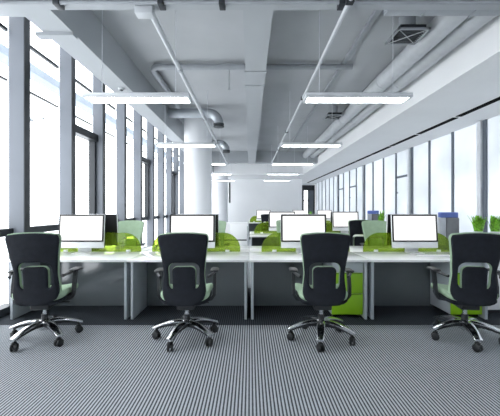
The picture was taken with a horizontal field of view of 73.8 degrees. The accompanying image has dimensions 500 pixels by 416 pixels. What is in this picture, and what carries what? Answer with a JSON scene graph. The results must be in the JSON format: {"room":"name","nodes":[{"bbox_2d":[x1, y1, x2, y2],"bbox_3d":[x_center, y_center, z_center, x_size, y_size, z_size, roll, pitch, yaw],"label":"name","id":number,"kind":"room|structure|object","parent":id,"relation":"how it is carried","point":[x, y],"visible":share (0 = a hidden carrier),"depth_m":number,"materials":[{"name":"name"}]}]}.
{"room":"open-plan office","nodes":[
{"label":"open-plan office","id":0,"kind":"room"},
{"bbox_2d":[0,43,172,162],"bbox_3d":[-4.600,-2.865,14.000,0.300,0.170,32.000,0,0,0],"label":"window","id":1,"kind":"structure","parent":0,"point":[37,75],"depth_m":7.68,"materials":[{"name":"glass"}]},
{"bbox_2d":[0,226,499,415],"bbox_3d":[1.330,1.420,13.600,9.340,0.100,33.200,0,0,0],"label":"floor","id":2,"kind":"structure","parent":0,"point":[115,366],"depth_m":2.88,"materials":[{"name":"carpet"}]},
{"bbox_2d":[0,23,12,317],"bbox_3d":[-3.135,-0.780,3.853,0.270,4.300,1.215,0,0,0],"label":"window","id":3,"kind":"structure","parent":2,"relation":"on","point":[4,308],"depth_m":4.30,"materials":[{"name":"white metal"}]},
{"bbox_2d":[9,17,58,302],"bbox_3d":[-3.135,-0.780,5.037,0.270,4.300,1.215,0,0,0],"label":"window","id":4,"kind":"structure","parent":2,"relation":"on","point":[20,47],"depth_m":4.43,"materials":[{"name":"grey metal"}]},
{"bbox_2d":[30,117,43,122],"bbox_3d":[-3.413,-1.410,5.300,0.265,0.080,0.088,0,0,0],"label":"bracket","id":5,"kind":"object","parent":4,"relation":"attached to","point":[31,118],"visible":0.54,"depth_m":5.28,"materials":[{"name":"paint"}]},
{"bbox_2d":[5,232,82,351],"bbox_3d":[-2.167,0.802,3.500,0.717,1.135,0.709,0,0,-10],"label":"office chair","id":6,"kind":"object","parent":2,"relation":"on","point":[36,291],"visible":1,"depth_m":3.26,"materials":[{"name":"black fabric"}]},
{"bbox_2d":[6,252,144,318],"bbox_3d":[-2.230,1.000,4.414,1.475,0.740,0.748,0,0,0],"label":"desk","id":7,"kind":"object","parent":2,"relation":"on","point":[104,279],"visible":0.43,"depth_m":4.62,"materials":[{"name":"white laminate"}]},
{"bbox_2d":[58,214,105,253],"bbox_3d":[-2.350,0.359,4.647,0.636,0.538,0.184,0,0,0],"label":"monitor","id":8,"kind":"object","parent":7,"relation":"on","point":[84,232],"visible":0.91,"depth_m":4.63,"materials":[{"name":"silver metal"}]},
{"bbox_2d":[60,47,97,213],"bbox_3d":[-3.135,-0.780,6.223,0.270,4.300,1.215,0,0,0],"label":"window","id":9,"kind":"structure","parent":2,"relation":"on","point":[69,130],"depth_m":5.62,"materials":[{"name":"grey metal"}]},
{"bbox_2d":[93,75,118,245],"bbox_3d":[-3.135,-0.780,7.407,0.270,4.300,1.215,0,0,0],"label":"window","id":10,"kind":"structure","parent":2,"relation":"on","point":[99,110],"depth_m":6.80,"materials":[{"name":"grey metal"}]},
{"bbox_2d":[60,246,158,251],"bbox_3d":[-2.230,1.000,5.170,1.475,0.740,0.748,0,0,0],"label":"desk","id":11,"kind":"object","parent":2,"relation":"on","point":[107,248],"visible":0.12,"depth_m":5.05,"materials":[{"name":"white laminate"}]},
{"bbox_2d":[91,214,118,250],"bbox_3d":[-2.285,0.359,4.963,0.636,0.538,0.184,0,0,0],"label":"monitor","id":12,"kind":"object","parent":11,"relation":"on","point":[111,224],"visible":0.26,"depth_m":4.93,"materials":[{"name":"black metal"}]},
{"bbox_2d":[116,104,135,245],"bbox_3d":[-3.135,-0.780,8.592,0.270,4.300,1.215,0,0,0],"label":"window","id":13,"kind":"structure","parent":2,"relation":"on","point":[121,109],"depth_m":7.99,"materials":[{"name":"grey metal"}]},
{"bbox_2d":[106,220,145,245],"bbox_3d":[-2.220,0.802,6.047,0.721,1.135,0.690,0,0,-4],"label":"office chair","id":14,"kind":"object","parent":2,"relation":"on","point":[128,228],"visible":0.44,"depth_m":6.23,"materials":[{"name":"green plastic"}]},
{"bbox_2d":[133,109,149,245],"bbox_3d":[-3.135,-0.780,9.777,0.270,4.300,1.215,0,0,0],"label":"window","id":15,"kind":"structure","parent":2,"relation":"on","point":[138,159],"depth_m":9.17,"materials":[{"name":"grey metal"}]},
{"bbox_2d":[146,121,158,245],"bbox_3d":[-3.135,-0.780,10.963,0.270,4.300,1.215,0,0,0],"label":"window","id":16,"kind":"structure","parent":2,"relation":"on","point":[150,132],"depth_m":10.35,"materials":[{"name":"glass"}]},
{"bbox_2d":[157,129,167,244],"bbox_3d":[-3.135,-0.780,12.148,0.270,4.300,1.215,0,0,0],"label":"window","id":17,"kind":"structure","parent":2,"relation":"on","point":[160,137],"depth_m":11.54,"materials":[{"name":"glass"}]},
{"bbox_2d":[165,137,175,232],"bbox_3d":[-3.135,-0.780,13.332,0.270,4.300,1.215,0,0,0],"label":"window","id":18,"kind":"structure","parent":2,"relation":"on","point":[170,175],"depth_m":12.73,"materials":[{"name":"glass"}]},
{"bbox_2d":[173,147,178,213],"bbox_3d":[-3.135,-0.780,14.518,0.270,4.300,1.215,0,0,0],"label":"window","id":19,"kind":"structure","parent":2,"relation":"on","point":[175,149],"depth_m":13.91,"materials":[{"name":"glass"}]},
{"bbox_2d":[179,148,183,213],"bbox_3d":[-3.135,-0.780,15.703,0.270,4.300,1.215,0,0,0],"label":"window","id":20,"kind":"structure","parent":2,"relation":"on","point":[181,153],"depth_m":15.09,"materials":[{"name":"glass"}]},
{"bbox_2d":[152,232,218,351],"bbox_3d":[-0.676,0.802,3.495,0.692,1.135,0.694,0,0,-3],"label":"office chair","id":21,"kind":"object","parent":2,"relation":"on","point":[175,247],"visible":1,"depth_m":3.26,"materials":[{"name":"black fabric"}]},
{"bbox_2d":[127,252,248,318],"bbox_3d":[-0.752,1.000,4.414,1.475,0.740,0.748,0,0,0],"label":"desk","id":22,"kind":"object","parent":2,"relation":"on","point":[231,280],"visible":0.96,"depth_m":4.62,"materials":[{"name":"white laminate"}]},
{"bbox_2d":[169,214,214,247],"bbox_3d":[-0.805,0.359,4.647,0.636,0.538,0.184,0,0,0],"label":"monitor","id":23,"kind":"object","parent":22,"relation":"on","point":[197,223],"visible":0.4,"depth_m":4.64,"materials":[{"name":"silver metal"}]},
{"bbox_2d":[184,118,211,213],"bbox_3d":[-1.700,-0.780,10.900,0.900,4.300,0.900,0,0,0],"label":"round column","id":24,"kind":"structure","parent":2,"relation":"on","point":[197,160],"depth_m":10.50,"materials":[{"name":"paint"}]},
{"bbox_2d":[147,246,248,298],"bbox_3d":[-0.752,1.000,5.170,1.475,0.740,0.748,0,0,0],"label":"desk","id":25,"kind":"object","parent":2,"relation":"on","point":[217,248],"visible":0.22,"depth_m":5.05,"materials":[{"name":"white laminate"}]},
{"bbox_2d":[215,214,218,244],"bbox_3d":[-0.785,0.359,4.963,0.636,0.538,0.184,0,0,0],"label":"monitor","id":26,"kind":"object","parent":25,"relation":"on","point":[216,215],"visible":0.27,"depth_m":4.93,"materials":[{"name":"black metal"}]},
{"bbox_2d":[212,175,227,221],"bbox_3d":[-2.050,-0.405,22.600,1.100,3.550,1.100,0,0,0],"label":"round column","id":27,"kind":"structure","parent":2,"relation":"on","point":[219,188],"depth_m":22.13,"materials":[{"name":"paint"}]},
{"bbox_2d":[215,221,229,245],"bbox_3d":[-0.719,0.802,6.024,0.684,1.135,0.699,0,0,-19],"label":"office chair","id":28,"kind":"object","parent":2,"relation":"on","point":[222,224],"visible":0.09,"depth_m":6.21,"materials":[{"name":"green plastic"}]},
{"bbox_2d":[219,222,246,245],"bbox_3d":[-0.560,0.877,9.510,0.970,0.925,0.420,0,0,0],"label":"storage cabinet","id":29,"kind":"object","parent":2,"relation":"on","point":[235,232],"visible":0.53,"depth_m":9.30,"materials":[{"name":"white paint"}]},
{"bbox_2d":[248,222,268,239],"bbox_3d":[0.630,1.000,14.574,1.475,0.740,0.748,0,0,0],"label":"desk","id":30,"kind":"object","parent":2,"relation":"on","point":[252,226],"visible":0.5,"depth_m":14.78,"materials":[{"name":"white laminate"}]},
{"bbox_2d":[256,210,270,220],"bbox_3d":[0.600,0.359,14.697,0.636,0.538,0.184,0,0,0],"label":"monitor","id":31,"kind":"object","parent":30,"relation":"on","point":[258,212],"visible":0.47,"depth_m":14.69,"materials":[{"name":"silver metal"}]},
{"bbox_2d":[258,214,268,230],"bbox_3d":[0.675,0.802,13.313,0.704,1.135,0.696,0,0,0],"label":"office chair","id":32,"kind":"object","parent":2,"relation":"on","point":[264,217],"visible":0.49,"depth_m":13.06,"materials":[{"name":"black plastic"}]},
{"bbox_2d":[250,231,276,262],"bbox_3d":[0.727,1.000,8.630,1.475,0.740,0.748,0,0,0],"label":"desk","id":33,"kind":"object","parent":2,"relation":"on","point":[250,231],"visible":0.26,"depth_m":8.56,"materials":[{"name":"white laminate"}]},
{"bbox_2d":[250,233,277,245],"bbox_3d":[0.727,1.000,7.874,1.475,0.740,0.748,0,0,0],"label":"desk","id":34,"kind":"object","parent":2,"relation":"on","point":[257,239],"visible":0.31,"depth_m":8.09,"materials":[{"name":"white laminate"}]},
{"bbox_2d":[269,212,294,230],"bbox_3d":[0.778,0.359,8.107,0.636,0.538,0.184,0,0,0],"label":"monitor","id":35,"kind":"object","parent":34,"relation":"on","point":[273,216],"visible":0.39,"depth_m":8.10,"materials":[{"name":"silver metal"}]},
{"bbox_2d":[270,220,280,245],"bbox_3d":[0.769,0.802,6.994,0.694,1.135,0.687,0,0,-6],"label":"office chair","id":36,"kind":"object","parent":2,"relation":"on","point":[271,239],"visible":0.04,"depth_m":6.80,"materials":[{"name":"green plastic"}]},
{"bbox_2d":[273,221,280,245],"bbox_3d":[0.759,0.802,6.029,0.689,1.135,0.692,0,0,-2],"label":"office chair","id":37,"kind":"object","parent":2,"relation":"on","point":[278,223],"visible":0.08,"depth_m":6.21,"materials":[{"name":"green fabric"}]},
{"bbox_2d":[249,246,350,251],"bbox_3d":[0.727,1.000,5.170,1.475,0.740,0.748,0,0,0],"label":"desk","id":38,"kind":"object","parent":2,"relation":"on","point":[251,248],"visible":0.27,"depth_m":5.05,"materials":[{"name":"white laminate"}]},
{"bbox_2d":[249,252,370,318],"bbox_3d":[0.727,1.000,4.414,1.475,0.740,0.748,0,0,0],"label":"desk","id":39,"kind":"object","parent":2,"relation":"on","point":[271,280],"visible":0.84,"depth_m":4.62,"materials":[{"name":"white laminate"}]},
{"bbox_2d":[281,214,325,253],"bbox_3d":[0.748,0.359,4.647,0.636,0.538,0.184,0,0,0],"label":"monitor","id":40,"kind":"object","parent":39,"relation":"on","point":[293,226],"visible":0.63,"depth_m":4.64,"materials":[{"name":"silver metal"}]},
{"bbox_2d":[287,232,355,351],"bbox_3d":[0.731,0.802,3.480,0.687,1.135,0.689,0,0,3],"label":"office chair","id":41,"kind":"object","parent":2,"relation":"on","point":[324,293],"visible":1,"depth_m":3.26,"materials":[{"name":"black fabric"}]},
{"bbox_2d":[326,222,331,230],"bbox_3d":[3.590,1.000,14.574,1.475,0.740,0.748,0,0,0],"label":"divider","id":42,"kind":"object","parent":2,"relation":"on","point":[327,223],"visible":0.02,"depth_m":14.78,"materials":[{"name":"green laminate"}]},
{"bbox_2d":[317,210,331,220],"bbox_3d":[3.290,0.359,14.697,0.636,0.538,0.184,0,0,0],"label":"monitor","id":43,"kind":"object","parent":42,"relation":"on","point":[327,212],"visible":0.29,"depth_m":14.69,"materials":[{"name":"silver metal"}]},
{"bbox_2d":[323,262,362,316],"bbox_3d":[1.205,1.020,4.359,0.390,0.700,0.483,0,0,0],"label":"drawer pedestal","id":44,"kind":"object","parent":2,"relation":"on","point":[354,305],"visible":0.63,"depth_m":4.12,"materials":[{"name":"green paint"}]},
{"bbox_2d":[348,220,371,245],"bbox_3d":[2.224,0.802,6.973,0.691,1.135,0.692,0,0,2],"label":"office chair","id":45,"kind":"object","parent":2,"relation":"on","point":[355,227],"visible":0.3,"depth_m":6.71,"materials":[{"name":"black fabric"}]},
{"bbox_2d":[352,234,378,245],"bbox_3d":[2.206,1.000,7.874,1.475,0.740,0.748,0,0,0],"label":"desk","id":46,"kind":"object","parent":2,"relation":"on","point":[372,237],"visible":0.09,"depth_m":7.85,"materials":[{"name":"white laminate"}]},
{"bbox_2d":[332,212,358,233],"bbox_3d":[2.325,0.359,8.107,0.636,0.538,0.184,0,0,0],"label":"monitor","id":47,"kind":"object","parent":46,"relation":"on","point":[340,220],"visible":0.81,"depth_m":8.10,"materials":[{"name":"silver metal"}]},
{"bbox_2d":[367,211,379,219],"bbox_3d":[5.300,0.740,14.580,0.550,1.261,0.680,0,0,0],"label":"lounge chair","id":48,"kind":"object","parent":2,"relation":"on","point":[371,215],"visible":0.23,"depth_m":14.25,"materials":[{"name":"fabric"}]},
{"bbox_2d":[360,220,387,245],"bbox_3d":[2.317,0.802,6.038,0.692,1.135,0.690,0,0,-14],"label":"office chair","id":49,"kind":"object","parent":2,"relation":"on","point":[377,228],"visible":0.3,"depth_m":6.23,"materials":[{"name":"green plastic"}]},
{"bbox_2d":[349,246,449,251],"bbox_3d":[2.206,1.000,5.170,1.475,0.740,0.748,0,0,0],"label":"desk","id":50,"kind":"object","parent":2,"relation":"on","point":[351,248],"visible":0.09,"depth_m":5.05,"materials":[{"name":"white laminate"}]},
{"bbox_2d":[386,214,404,250],"bbox_3d":[2.350,0.359,4.963,0.636,0.538,0.184,0,0,0],"label":"monitor","id":51,"kind":"object","parent":50,"relation":"on","point":[388,221],"visible":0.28,"depth_m":4.93,"materials":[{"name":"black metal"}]},
{"bbox_2d":[353,252,487,318],"bbox_3d":[2.206,1.000,4.414,1.475,0.740,0.748,0,0,0],"label":"desk","id":52,"kind":"object","parent":2,"relation":"on","point":[393,278],"visible":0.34,"depth_m":4.62,"materials":[{"name":"white laminate"}]},
{"bbox_2d":[390,214,437,253],"bbox_3d":[2.295,0.359,4.647,0.636,0.538,0.184,0,0,0],"label":"monitor","id":53,"kind":"object","parent":52,"relation":"on","point":[411,232],"visible":1,"depth_m":4.63,"materials":[{"name":"silver metal"}]},
{"bbox_2d":[417,255,449,256],"bbox_3d":[2.420,0.623,4.360,0.430,0.013,0.110,0,0,0],"label":"keyboard","id":54,"kind":"object","parent":52,"relation":"on","point":[417,255],"visible":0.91,"depth_m":4.32,"materials":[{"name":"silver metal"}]},
{"bbox_2d":[438,212,458,250],"bbox_3d":[5.160,0.740,8.930,0.550,1.261,0.680,0,0,0],"label":"lounge chair","id":55,"kind":"object","parent":2,"relation":"on","point":[448,222],"visible":0.51,"depth_m":8.61,"materials":[{"name":"grey fabric"}]},
{"bbox_2d":[430,262,481,316],"bbox_3d":[2.680,1.020,4.359,0.390,0.700,0.483,0,0,0],"label":"drawer pedestal","id":56,"kind":"object","parent":2,"relation":"on","point":[450,308],"visible":0.41,"depth_m":4.23,"materials":[{"name":"green paint"}]},
{"bbox_2d":[426,232,499,351],"bbox_3d":[2.241,0.802,3.471,0.694,1.135,0.677,0,0,10],"label":"office chair","id":57,"kind":"object","parent":2,"relation":"on","point":[473,291],"visible":1,"depth_m":3.26,"materials":[{"name":"black fabric"}]},
{"bbox_2d":[488,263,499,312],"bbox_3d":[3.420,1.010,4.540,0.810,0.720,0.520,0,0,0],"label":"storage cabinet","id":58,"kind":"object","parent":2,"relation":"on","point":[495,308],"visible":0.07,"depth_m":4.30,"materials":[{"name":"white paint"}]},
{"bbox_3d":[4.280,1.000,10.900,0.560,0.740,0.560,0,0,0],"label":"side table","id":59,"kind":"object","parent":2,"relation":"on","visible":0},
{"bbox_2d":[377,211,385,220],"bbox_3d":[4.311,0.345,10.900,0.276,0.570,0.228,0,0,-12],"label":"potted plant","id":60,"kind":"object","parent":59,"relation":"on","point":[381,217],"visible":0.64,"depth_m":10.87,"materials":[{"name":"green plant"}]},
{"bbox_3d":[2.110,1.000,14.574,1.475,0.740,0.748,0,0,0],"label":"desk","id":61,"kind":"object","parent":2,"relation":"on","visible":0},
{"bbox_2d":[292,210,306,213],"bbox_3d":[2.190,0.359,14.697,0.636,0.538,0.184,0,0,0],"label":"monitor","id":62,"kind":"object","parent":61,"relation":"on","point":[295,211],"visible":0.35,"depth_m":14.70,"materials":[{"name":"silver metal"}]},
{"bbox_3d":[4.950,0.990,6.815,1.310,0.760,0.470,0,0,0],"label":"storage cabinet","id":63,"kind":"object","parent":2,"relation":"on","visible":0},
{"bbox_2d":[467,215,486,231],"bbox_3d":[4.661,0.377,6.797,0.343,0.465,0.285,0,0,0],"label":"potted plant","id":64,"kind":"object","parent":63,"relation":"on","point":[478,223],"visible":0.9,"depth_m":6.78,"materials":[{"name":"green plant"}]},
{"bbox_2d":[485,215,499,233],"bbox_3d":[5.011,0.378,6.807,0.258,0.464,0.265,0,0,-18],"label":"potted plant","id":65,"kind":"object","parent":63,"relation":"on","point":[494,225],"visible":0.97,"depth_m":6.77,"materials":[{"name":"green plant"}]},
{"bbox_2d":[92,10,434,150],"bbox_3d":[0.080,-3.005,9.350,6.840,0.150,24.700,0,0,0],"label":"ceiling","id":66,"kind":"structure","parent":0,"point":[202,36],"depth_m":6.40,"materials":[{"name":"paint"}]},
{"bbox_2d":[0,10,213,171],"bbox_3d":[-2.795,-2.630,12.810,0.890,0.600,17.780,0,0,0],"label":"ceiling beam","id":67,"kind":"structure","parent":66,"relation":"attached to","point":[119,70],"depth_m":5.43,"materials":[{"name":"paint"}]},
{"bbox_2d":[35,32,77,39],"bbox_3d":[-2.590,-2.308,4.460,0.500,0.045,0.120,0,0,0],"label":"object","id":68,"kind":"structure","parent":67,"relation":"attached to","point":[41,35],"depth_m":4.44,"materials":[{"name":"paint"}]},
{"bbox_2d":[168,108,223,127],"bbox_3d":[-1.542,-2.598,9.600,1.595,0.535,0.310,0,0,0],"label":"duct","id":69,"kind":"object","parent":67,"relation":"attached to","point":[213,114],"visible":0.98,"depth_m":9.49,"materials":[{"name":"silver metal"}]},
{"bbox_2d":[212,140,229,152],"bbox_3d":[-1.587,-2.598,14.000,1.505,0.535,0.310,0,0,0],"label":"duct","id":70,"kind":"object","parent":67,"relation":"attached to","point":[223,144],"visible":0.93,"depth_m":13.88,"materials":[{"name":"silver metal"}]},
{"bbox_2d":[82,10,192,103],"bbox_3d":[-1.600,-2.241,4.800,1.490,1.378,0.310,0,0,0],"label":"pendant lamp","id":71,"kind":"object","parent":66,"relation":"hanging from","point":[102,97],"visible":0.94,"depth_m":4.74,"materials":[{"name":"metal"}]},
{"bbox_2d":[88,98,188,101],"bbox_3d":[-1.600,-1.570,4.800,1.430,0.020,0.266,0,0,0],"label":"diffuser","id":72,"kind":"object","parent":71,"relation":"attached to","point":[89,99],"depth_m":4.79,"materials":[{"name":"white plastic"}]},
{"bbox_2d":[155,91,216,146],"bbox_3d":[-1.600,-2.241,8.350,1.490,1.378,0.310,0,0,0],"label":"pendant lamp","id":73,"kind":"object","parent":66,"relation":"hanging from","point":[158,144],"visible":0.98,"depth_m":8.20,"materials":[{"name":"metal"}]},
{"bbox_2d":[157,145,214,146],"bbox_3d":[-1.600,-1.570,8.350,1.430,0.020,0.266,0,0,0],"label":"diffuser","id":74,"kind":"object","parent":73,"relation":"attached to","point":[157,145],"depth_m":8.36,"materials":[{"name":"white plastic"}]},
{"bbox_2d":[150,64,244,108],"bbox_3d":[-1.071,-2.830,7.959,1.962,0.124,2.681,0,0,0],"label":"ceiling pipe","id":75,"kind":"object","parent":66,"relation":"attached to","point":[155,67],"visible":0.87,"depth_m":6.64,"materials":[{"name":"grey metal"}]},
{"bbox_2d":[212,162,225,164],"bbox_3d":[-1.600,-2.241,11.900,1.490,1.378,0.310,0,0,0],"label":"pendant lamp","id":76,"kind":"object","parent":66,"relation":"hanging from","point":[213,163],"visible":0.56,"depth_m":11.74,"materials":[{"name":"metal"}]},
{"bbox_2d":[212,179,234,180],"bbox_3d":[-1.600,-2.241,19.000,1.490,1.378,0.310,0,0,0],"label":"pendant lamp","id":77,"kind":"object","parent":66,"relation":"hanging from","point":[212,179],"visible":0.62,"depth_m":18.84,"materials":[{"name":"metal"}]},
{"bbox_2d":[0,5,499,9],"bbox_3d":[0.130,-2.630,3.810,6.740,0.600,0.220,0,0,0],"label":"ceiling beam","id":78,"kind":"structure","parent":66,"relation":"attached to","point":[2,7],"depth_m":3.87,"materials":[{"name":"paint"}]},
{"bbox_2d":[135,5,228,164],"bbox_3d":[-1.202,-2.266,10.460,0.216,0.124,13.380,0,0,0],"label":"conduit","id":79,"kind":"object","parent":78,"relation":"attached to","point":[141,11],"visible":0.93,"depth_m":4.53,"materials":[{"name":"metal"}]},
{"bbox_2d":[272,0,354,161],"bbox_3d":[1.085,-2.250,9.700,0.080,0.060,15.000,0,0,0],"label":"conduit","id":80,"kind":"object","parent":78,"relation":"attached to","point":[348,3],"visible":0.84,"depth_m":4.80,"materials":[{"name":"metal"}]},
{"bbox_2d":[384,10,499,17],"bbox_3d":[2.565,-2.518,4.027,1.830,0.313,0.204,0,0,0],"label":"duct","id":81,"kind":"object","parent":78,"relation":"attached to","point":[420,13],"visible":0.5,"depth_m":4.06,"materials":[{"name":"grey metal"}]},
{"bbox_2d":[0,0,499,10],"bbox_3d":[0.125,-2.301,3.772,6.650,0.054,0.136,0,0,0],"label":"pipe","id":82,"kind":"object","parent":66,"relation":"attached to","point":[59,4],"visible":0.97,"depth_m":3.72,"materials":[{"name":"white metal"}]},
{"bbox_2d":[212,164,303,178],"bbox_3d":[0.130,-2.630,23.450,6.740,0.900,3.500,0,0,0],"label":"bulkhead","id":83,"kind":"object","parent":66,"relation":"attached to","point":[239,171],"visible":0.57,"depth_m":21.70,"materials":[{"name":"paint"}]},
{"bbox_2d":[243,10,272,162],"bbox_3d":[0.093,-2.630,10.560,0.353,0.600,13.280,0,0,0],"label":"ceiling beam","id":84,"kind":"structure","parent":66,"relation":"attached to","point":[256,23],"depth_m":5.30,"materials":[{"name":"paint"}]},
{"bbox_2d":[245,85,264,87],"bbox_3d":[0.093,-2.320,6.360,0.387,0.020,0.080,0,0,0],"label":"trim","id":85,"kind":"structure","parent":84,"relation":"attached to","point":[246,86],"depth_m":6.33,"materials":[{"name":"paint"}]},
{"bbox_2d":[244,71,266,73],"bbox_3d":[0.093,-2.320,5.710,0.387,0.020,0.100,0,0,0],"label":"trim","id":86,"kind":"structure","parent":84,"relation":"attached to","point":[245,72],"depth_m":5.68,"materials":[{"name":"paint"}]},
{"bbox_2d":[212,151,317,163],"bbox_3d":[0.575,-2.630,17.400,5.850,0.600,0.400,0,0,0],"label":"ceiling beam","id":87,"kind":"structure","parent":66,"relation":"attached to","point":[234,157],"depth_m":17.20,"materials":[{"name":"paint"}]},
{"bbox_2d":[264,164,289,180],"bbox_3d":[1.530,-2.241,19.000,1.490,1.378,0.310,0,0,0],"label":"pendant lamp","id":88,"kind":"object","parent":66,"relation":"hanging from","point":[267,179],"visible":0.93,"depth_m":18.84,"materials":[{"name":"metal"}]},
{"bbox_2d":[267,145,299,174],"bbox_3d":[1.530,-2.241,15.450,1.490,1.378,0.310,0,0,0],"label":"pendant lamp","id":89,"kind":"object","parent":66,"relation":"hanging from","point":[271,173],"visible":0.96,"depth_m":15.45,"materials":[{"name":"metal"}]},
{"bbox_2d":[272,162,314,164],"bbox_3d":[1.530,-2.241,11.900,1.490,1.378,0.310,0,0,0],"label":"pendant lamp","id":90,"kind":"object","parent":66,"relation":"hanging from","point":[273,163],"visible":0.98,"depth_m":11.74,"materials":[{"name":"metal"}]},
{"bbox_2d":[266,64,352,69],"bbox_3d":[1.163,-2.830,6.680,1.775,0.110,0.110,0,0,0],"label":"ceiling pipe","id":91,"kind":"object","parent":66,"relation":"attached to","point":[269,66],"visible":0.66,"depth_m":6.63,"materials":[{"name":"grey metal"}]},
{"bbox_2d":[281,142,341,146],"bbox_3d":[1.530,-2.241,8.350,1.490,1.378,0.310,0,0,0],"label":"pendant lamp","id":92,"kind":"object","parent":66,"relation":"hanging from","point":[283,144],"visible":1,"depth_m":8.20,"materials":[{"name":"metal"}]},
{"bbox_2d":[282,145,339,146],"bbox_3d":[1.530,-1.570,8.350,1.430,0.020,0.266,0,0,0],"label":"diffuser","id":93,"kind":"object","parent":92,"relation":"attached to","point":[282,145],"depth_m":8.36,"materials":[{"name":"white plastic"}]},
{"bbox_2d":[286,10,380,151],"bbox_3d":[1.875,-2.900,10.550,0.070,0.060,13.200,0,0,0],"label":"channel","id":94,"kind":"object","parent":66,"relation":"attached to","point":[375,13],"visible":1,"depth_m":6.29,"materials":[{"name":"grey paint"}]},
{"bbox_2d":[323,105,343,119],"bbox_3d":[2.400,-2.764,9.600,0.470,0.313,0.470,0,0,0],"label":"ceiling vent","id":95,"kind":"object","parent":66,"relation":"in","point":[333,114],"visible":1,"depth_m":9.50,"materials":[{"name":"grey metal"}]},
{"bbox_2d":[325,115,340,118],"bbox_3d":[2.400,-2.624,9.609,0.410,0.012,0.388,0,0,0],"label":"grille","id":96,"kind":"object","parent":95,"relation":"attached to","point":[327,116],"depth_m":9.57,"materials":[{"name":"grey metal"}]},
{"bbox_2d":[303,10,412,103],"bbox_3d":[1.530,-2.241,4.800,1.490,1.378,0.310,0,0,0],"label":"pendant lamp","id":97,"kind":"object","parent":66,"relation":"hanging from","point":[319,97],"visible":0.94,"depth_m":4.74,"materials":[{"name":"metal"}]},
{"bbox_2d":[306,98,407,101],"bbox_3d":[1.530,-1.570,4.800,1.430,0.020,0.266,0,0,0],"label":"diffuser","id":98,"kind":"object","parent":97,"relation":"attached to","point":[307,99],"depth_m":4.79,"materials":[{"name":"white plastic"}]},
{"bbox_2d":[302,16,467,157],"bbox_3d":[2.870,-2.730,10.660,0.348,0.348,13.060,0,0,0],"label":"air duct","id":99,"kind":"object","parent":66,"relation":"hanging from","point":[441,26],"visible":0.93,"depth_m":6.09,"materials":[{"name":"metal"}]},
{"bbox_2d":[297,16,499,183],"bbox_3d":[4.750,-2.640,13.600,2.500,0.880,33.200,0,0,0],"label":"bulkhead","id":100,"kind":"object","parent":66,"relation":"attached to","point":[467,78],"visible":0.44,"depth_m":7.51,"materials":[{"name":"paint"}]},
{"bbox_2d":[390,135,417,145],"bbox_3d":[5.000,-2.194,10.890,0.140,0.012,1.780,0,0,0],"label":"diffuser","id":101,"kind":"object","parent":100,"relation":"attached to","point":[412,136],"visible":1,"depth_m":10.79,"materials":[{"name":"black metal"}]},
{"bbox_2d":[417,118,456,133],"bbox_3d":[5.000,-2.194,8.990,0.140,0.012,1.780,0,0,0],"label":"diffuser","id":102,"kind":"object","parent":100,"relation":"attached to","point":[451,119],"visible":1,"depth_m":8.84,"materials":[{"name":"black metal"}]},
{"bbox_2d":[456,97,499,116],"bbox_3d":[5.000,-2.194,7.090,0.140,0.012,1.780,0,0,0],"label":"diffuser","id":103,"kind":"object","parent":100,"relation":"attached to","point":[498,98],"visible":1,"depth_m":7.25,"materials":[{"name":"black metal"}]},
{"bbox_2d":[310,16,495,157],"bbox_3d":[3.235,-2.730,10.660,0.348,0.348,13.060,0,0,0],"label":"air duct","id":104,"kind":"object","parent":66,"relation":"hanging from","point":[468,27],"visible":0.55,"depth_m":5.95,"materials":[{"name":"metal"}]},
{"bbox_2d":[385,16,430,44],"bbox_3d":[2.400,-2.764,5.090,0.470,0.313,0.470,0,0,0],"label":"ceiling vent","id":105,"kind":"object","parent":66,"relation":"in","point":[408,31],"visible":0.98,"depth_m":5.01,"materials":[{"name":"grey metal"}]},
{"bbox_2d":[389,30,424,42],"bbox_3d":[2.400,-2.624,5.099,0.410,0.012,0.388,0,0,0],"label":"grille","id":106,"kind":"object","parent":105,"relation":"attached to","point":[399,36],"depth_m":5.09,"materials":[{"name":"grey metal"}]},
{"bbox_2d":[228,179,301,225],"bbox_3d":[0.330,-0.405,25.100,7.140,3.550,0.200,0,0,0],"label":"wall","id":107,"kind":"structure","parent":0,"point":[247,196],"depth_m":25.00,"materials":[{"name":"white paint"}]},
{"bbox_2d":[315,115,499,238],"bbox_3d":[5.865,-0.415,13.500,0.130,3.570,33.000,0,0,0],"label":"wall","id":108,"kind":"structure","parent":0,"point":[458,171],"depth_m":10.25,"materials":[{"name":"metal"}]},
{"bbox_2d":[339,173,342,211],"bbox_3d":[5.865,-0.425,21.525,0.130,3.550,1.180,0,0,0],"label":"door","id":109,"kind":"structure","parent":108,"relation":"in","point":[340,175],"depth_m":21.45,"materials":[{"name":"white glass"}]},
{"bbox_2d":[349,169,355,211],"bbox_3d":[5.865,-0.425,19.025,0.130,3.550,1.180,0,0,0],"label":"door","id":110,"kind":"structure","parent":108,"relation":"in","point":[352,197],"depth_m":19.15,"materials":[{"name":"white glass"}]},
{"bbox_2d":[396,150,406,213],"bbox_3d":[5.865,-0.425,12.775,0.130,3.550,1.180,0,0,0],"label":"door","id":111,"kind":"structure","parent":108,"relation":"in","point":[401,190],"depth_m":12.96,"materials":[{"name":"white glass"}]},
{"bbox_3d":[4.900,-0.415,30.100,2.000,3.570,0.200,0,0,0],"label":"wall","id":112,"kind":"structure","parent":0,"visible":0},
{"bbox_2d":[302,185,314,213],"bbox_3d":[5.250,-0.340,29.990,1.140,3.420,0.120,0,0,0],"label":"door","id":113,"kind":"structure","parent":112,"relation":"in","point":[311,188],"depth_m":29.95,"materials":[{"name":"metal"}]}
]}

